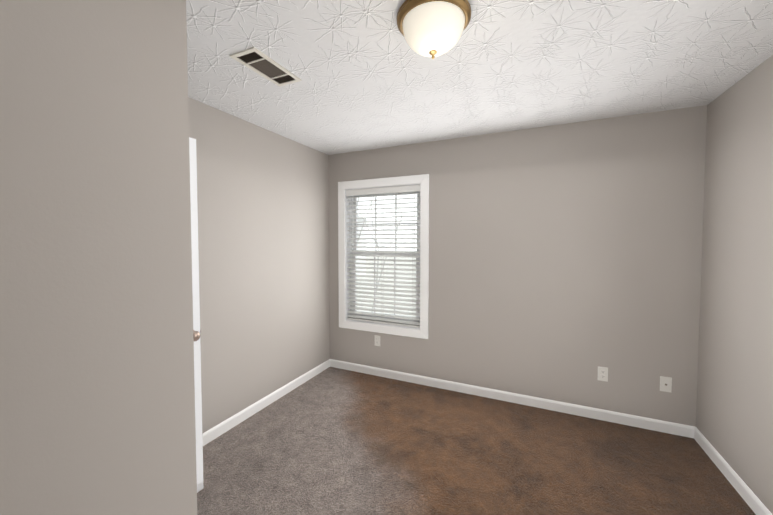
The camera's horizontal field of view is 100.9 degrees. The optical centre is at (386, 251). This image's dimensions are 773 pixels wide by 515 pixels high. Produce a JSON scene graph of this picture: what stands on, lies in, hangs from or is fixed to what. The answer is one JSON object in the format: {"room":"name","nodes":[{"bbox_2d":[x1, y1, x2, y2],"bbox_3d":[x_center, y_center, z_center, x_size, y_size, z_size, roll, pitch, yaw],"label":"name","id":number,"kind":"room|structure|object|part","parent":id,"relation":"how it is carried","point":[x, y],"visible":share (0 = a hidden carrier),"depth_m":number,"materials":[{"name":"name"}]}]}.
{"room":"empty bedroom","nodes":[
{"label":"empty bedroom","id":0,"kind":"room"},
{"bbox_2d":[0,0,196,514],"bbox_3d":[-1.047,0.258,-0.062,0.120,2.440,2.163,1,2,25],"label":"wall","id":1,"kind":"structure","parent":0,"point":[97,401],"depth_m":0.69,"materials":[{"name":"beige paint"}]},
{"bbox_2d":[188,97,329,433],"bbox_3d":[-1.697,0.198,1.601,0.150,2.440,4.950,1,2,25],"label":"wall","id":2,"kind":"structure","parent":0,"point":[263,217],"depth_m":2.70,"materials":[{"name":"beige paint"}]},
{"bbox_2d":[202,359,329,445],"bbox_3d":[-1.173,1.340,2.593,0.013,0.086,2.487,1,2,25],"label":"baseboard","id":3,"kind":"structure","parent":2,"relation":"attached to","point":[216,431],"depth_m":2.74,"materials":[{"name":"white wood"}]},
{"bbox_2d":[197,367,755,514],"bbox_3d":[-0.147,1.502,0.940,3.557,0.120,4.950,1,2,25],"label":"floor","id":4,"kind":"structure","parent":0,"point":[333,441],"depth_m":2.12,"materials":[{"name":"carpet"}]},
{"bbox_2d":[186,0,772,154],"bbox_3d":[-0.147,-1.056,0.848,3.557,0.120,4.950,1,2,25],"label":"ceiling","id":5,"kind":"structure","parent":0,"point":[366,74],"depth_m":1.76,"materials":[{"name":"white paint"}]},
{"bbox_2d":[230,47,300,86],"bbox_3d":[-0.667,-1.079,1.794,0.174,0.111,0.360,1,2,25],"label":"ceiling vent","id":6,"kind":"object","parent":5,"relation":"in","point":[254,59],"visible":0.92,"depth_m":1.77,"materials":[{"name":"white metal"}]},
{"bbox_2d":[397,0,470,58],"bbox_3d":[0.202,-0.924,1.378,0.316,0.182,0.316,1,2,25],"label":"ceiling light","id":7,"kind":"object","parent":5,"relation":"attached to","point":[431,28],"visible":1,"depth_m":1.30,"materials":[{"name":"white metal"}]},
{"bbox_2d":[328,105,706,426],"bbox_3d":[0.850,0.144,3.075,3.257,2.440,0.150,1,2,25],"label":"wall","id":8,"kind":"structure","parent":0,"point":[565,261],"depth_m":2.70,"materials":[{"name":"beige paint"}]},
{"bbox_2d":[375,335,379,345],"bbox_3d":[-0.099,0.970,3.451,0.070,0.115,0.009,1,2,25],"label":"outlet","id":9,"kind":"object","parent":8,"relation":"attached to","point":[377,340],"visible":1,"depth_m":3.45,"materials":[{"name":"white plastic"}]},
{"bbox_2d":[338,174,428,338],"bbox_3d":[-0.032,0.051,3.460,1.057,1.647,0.158,1,2,25],"label":"window","id":10,"kind":"structure","parent":8,"relation":"in","point":[423,274],"depth_m":3.42,"materials":[{"name":"white"}]},
{"bbox_2d":[345,183,420,329],"bbox_3d":[-0.027,0.051,3.472,0.905,1.495,0.152,1,2,25],"label":"liner","id":11,"kind":"object","parent":10,"relation":"attached to","point":[347,285],"visible":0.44,"depth_m":3.59,"materials":[{"name":"white plastic"}]},
{"bbox_2d":[346,185,419,195],"bbox_3d":[-0.044,-0.644,3.408,0.869,0.066,0.060,1,2,25],"label":"blind headrail","id":12,"kind":"object","parent":11,"relation":"attached to","point":[395,189],"visible":0.91,"depth_m":3.37,"materials":[{"name":"white plastic"}]},
{"bbox_2d":[350,198,350,251],"bbox_3d":[-0.401,-0.303,3.544,0.009,0.615,0.008,1,2,25],"label":"blind wand","id":13,"kind":"object","parent":12,"relation":"hanging from","point":[350,224],"visible":0.98,"depth_m":3.54,"materials":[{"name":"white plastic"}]},
{"bbox_2d":[354,213,355,314],"bbox_3d":[-0.358,0.062,3.579,0.002,1.393,0.002,1,2,25],"label":"blind cord","id":14,"kind":"object","parent":12,"relation":"hanging from","point":[354,213],"depth_m":3.57,"materials":[{"name":"white fabric"}]},
{"bbox_2d":[381,214,381,321],"bbox_3d":[-0.054,0.068,3.412,0.002,1.393,0.002,1,2,25],"label":"blind cord","id":15,"kind":"object","parent":12,"relation":"hanging from","point":[381,214],"depth_m":3.42,"materials":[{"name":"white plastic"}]},
{"bbox_2d":[383,194,383,317],"bbox_3d":[-0.037,0.067,3.433,0.002,1.393,0.002,1,2,25],"label":"blind cord","id":16,"kind":"object","parent":12,"relation":"hanging from","point":[383,257],"depth_m":3.45,"materials":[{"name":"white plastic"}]},
{"bbox_2d":[412,221,412,309],"bbox_3d":[0.267,0.073,3.265,0.002,1.393,0.002,1,2,25],"label":"blind cord","id":17,"kind":"object","parent":12,"relation":"hanging from","point":[412,221],"depth_m":3.27,"materials":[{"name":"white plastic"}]},
{"bbox_3d":[-0.013,0.040,3.502,0.873,1.443,0.065,1,2,25],"label":"vinyl window frame","id":18,"kind":"part","parent":10,"relation":"part of","materials":[{"name":"white plastic"}]},
{"bbox_3d":[-0.020,0.368,3.498,0.803,0.716,0.026,1,2,25],"label":"window sash","id":19,"kind":"part","parent":10,"relation":"part of","materials":[{"name":"white plastic"}]},
{"bbox_3d":[-0.007,-0.299,3.502,0.803,0.696,0.026,1,2,25],"label":"window sash","id":20,"kind":"part","parent":10,"relation":"part of","materials":[{"name":"white plastic"}]},
{"bbox_3d":[-0.017,0.368,3.505,0.727,0.640,0.003,1,2,25],"label":"sash glass","id":21,"kind":"part","parent":10,"relation":"part of","materials":[{"name":"clear glass"}]},
{"bbox_3d":[-0.004,-0.299,3.509,0.727,0.620,0.003,1,2,25],"label":"sash glass","id":22,"kind":"part","parent":10,"relation":"part of","materials":[{"name":"clear glass"}]},
{"bbox_2d":[330,359,694,437],"bbox_3d":[0.816,1.323,3.043,3.257,0.086,0.013,1,2,25],"label":"baseboard","id":23,"kind":"structure","parent":8,"relation":"attached to","point":[629,420],"depth_m":2.82,"materials":[{"name":"white wood"}]},
{"bbox_2d":[598,366,607,381],"bbox_3d":[1.764,1.002,2.600,0.070,0.115,0.009,1,2,25],"label":"outlet","id":24,"kind":"object","parent":8,"relation":"attached to","point":[602,373],"visible":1,"depth_m":2.60,"materials":[{"name":"white plastic"}]},
{"bbox_2d":[660,376,671,391],"bbox_3d":[2.130,1.016,2.429,0.070,0.115,0.016,1,2,25],"label":"outlet plate","id":25,"kind":"object","parent":8,"relation":"attached to","point":[665,384],"visible":1,"depth_m":2.43,"materials":[{"name":"white plastic"}]},
{"bbox_2d":[696,55,772,513],"bbox_3d":[1.662,0.228,0.754,0.150,2.440,3.700,1,2,25],"label":"wall","id":26,"kind":"structure","parent":0,"point":[734,416],"depth_m":1.89,"materials":[{"name":"beige paint"}]},
{"bbox_2d":[694,427,772,514],"bbox_3d":[1.587,1.403,0.830,0.013,0.086,3.400,1,2,25],"label":"baseboard","id":27,"kind":"structure","parent":26,"relation":"attached to","point":[756,505],"depth_m":1.91,"materials":[{"name":"white wood"}]},
{"bbox_3d":[-1.199,0.215,1.130,1.148,2.440,0.120,1,2,25],"label":"wall","id":28,"kind":"structure","parent":0,"visible":0},
{"bbox_2d":[189,137,203,492],"bbox_3d":[-1.221,0.391,1.579,0.179,2.032,0.620,1,2,25],"label":"door","id":29,"kind":"structure","parent":28,"relation":"in","point":[196,302],"depth_m":1.82,"materials":[{"name":"white paint"}]},
{"bbox_3d":[-1.114,0.468,1.815,0.179,0.066,0.107,1,2,25],"label":"knob","id":30,"kind":"part","parent":29,"relation":"part of","materials":[{"name":"silver metal"}]},
{"label":"outside","id":31,"kind":"structure","parent":0,"visible":0},
{"bbox_2d":[356,256,415,316],"bbox_3d":[8.565,2.797,48.052,100.000,0.100,86.150,1,2,25],"label":"ground","id":32,"kind":"structure","parent":31,"point":[400,258],"depth_m":32.62,"materials":[{"name":"white"}]},
{"bbox_2d":[356,215,367,274],"bbox_3d":[-8.776,-1.867,42.797,10.800,9.600,8.800,-1,2,-21],"label":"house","id":33,"kind":"structure","parent":32,"relation":"on","point":[362,236],"depth_m":40.70,"materials":[{"name":"white"}]},
{"bbox_2d":[356,197,407,311],"bbox_3d":[-2.406,-3.954,13.718,10.317,15.915,12.272,1,2,25],"label":"trees","id":34,"kind":"object","parent":32,"relation":"on","point":[374,232],"depth_m":11.05,"materials":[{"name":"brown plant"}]}
]}

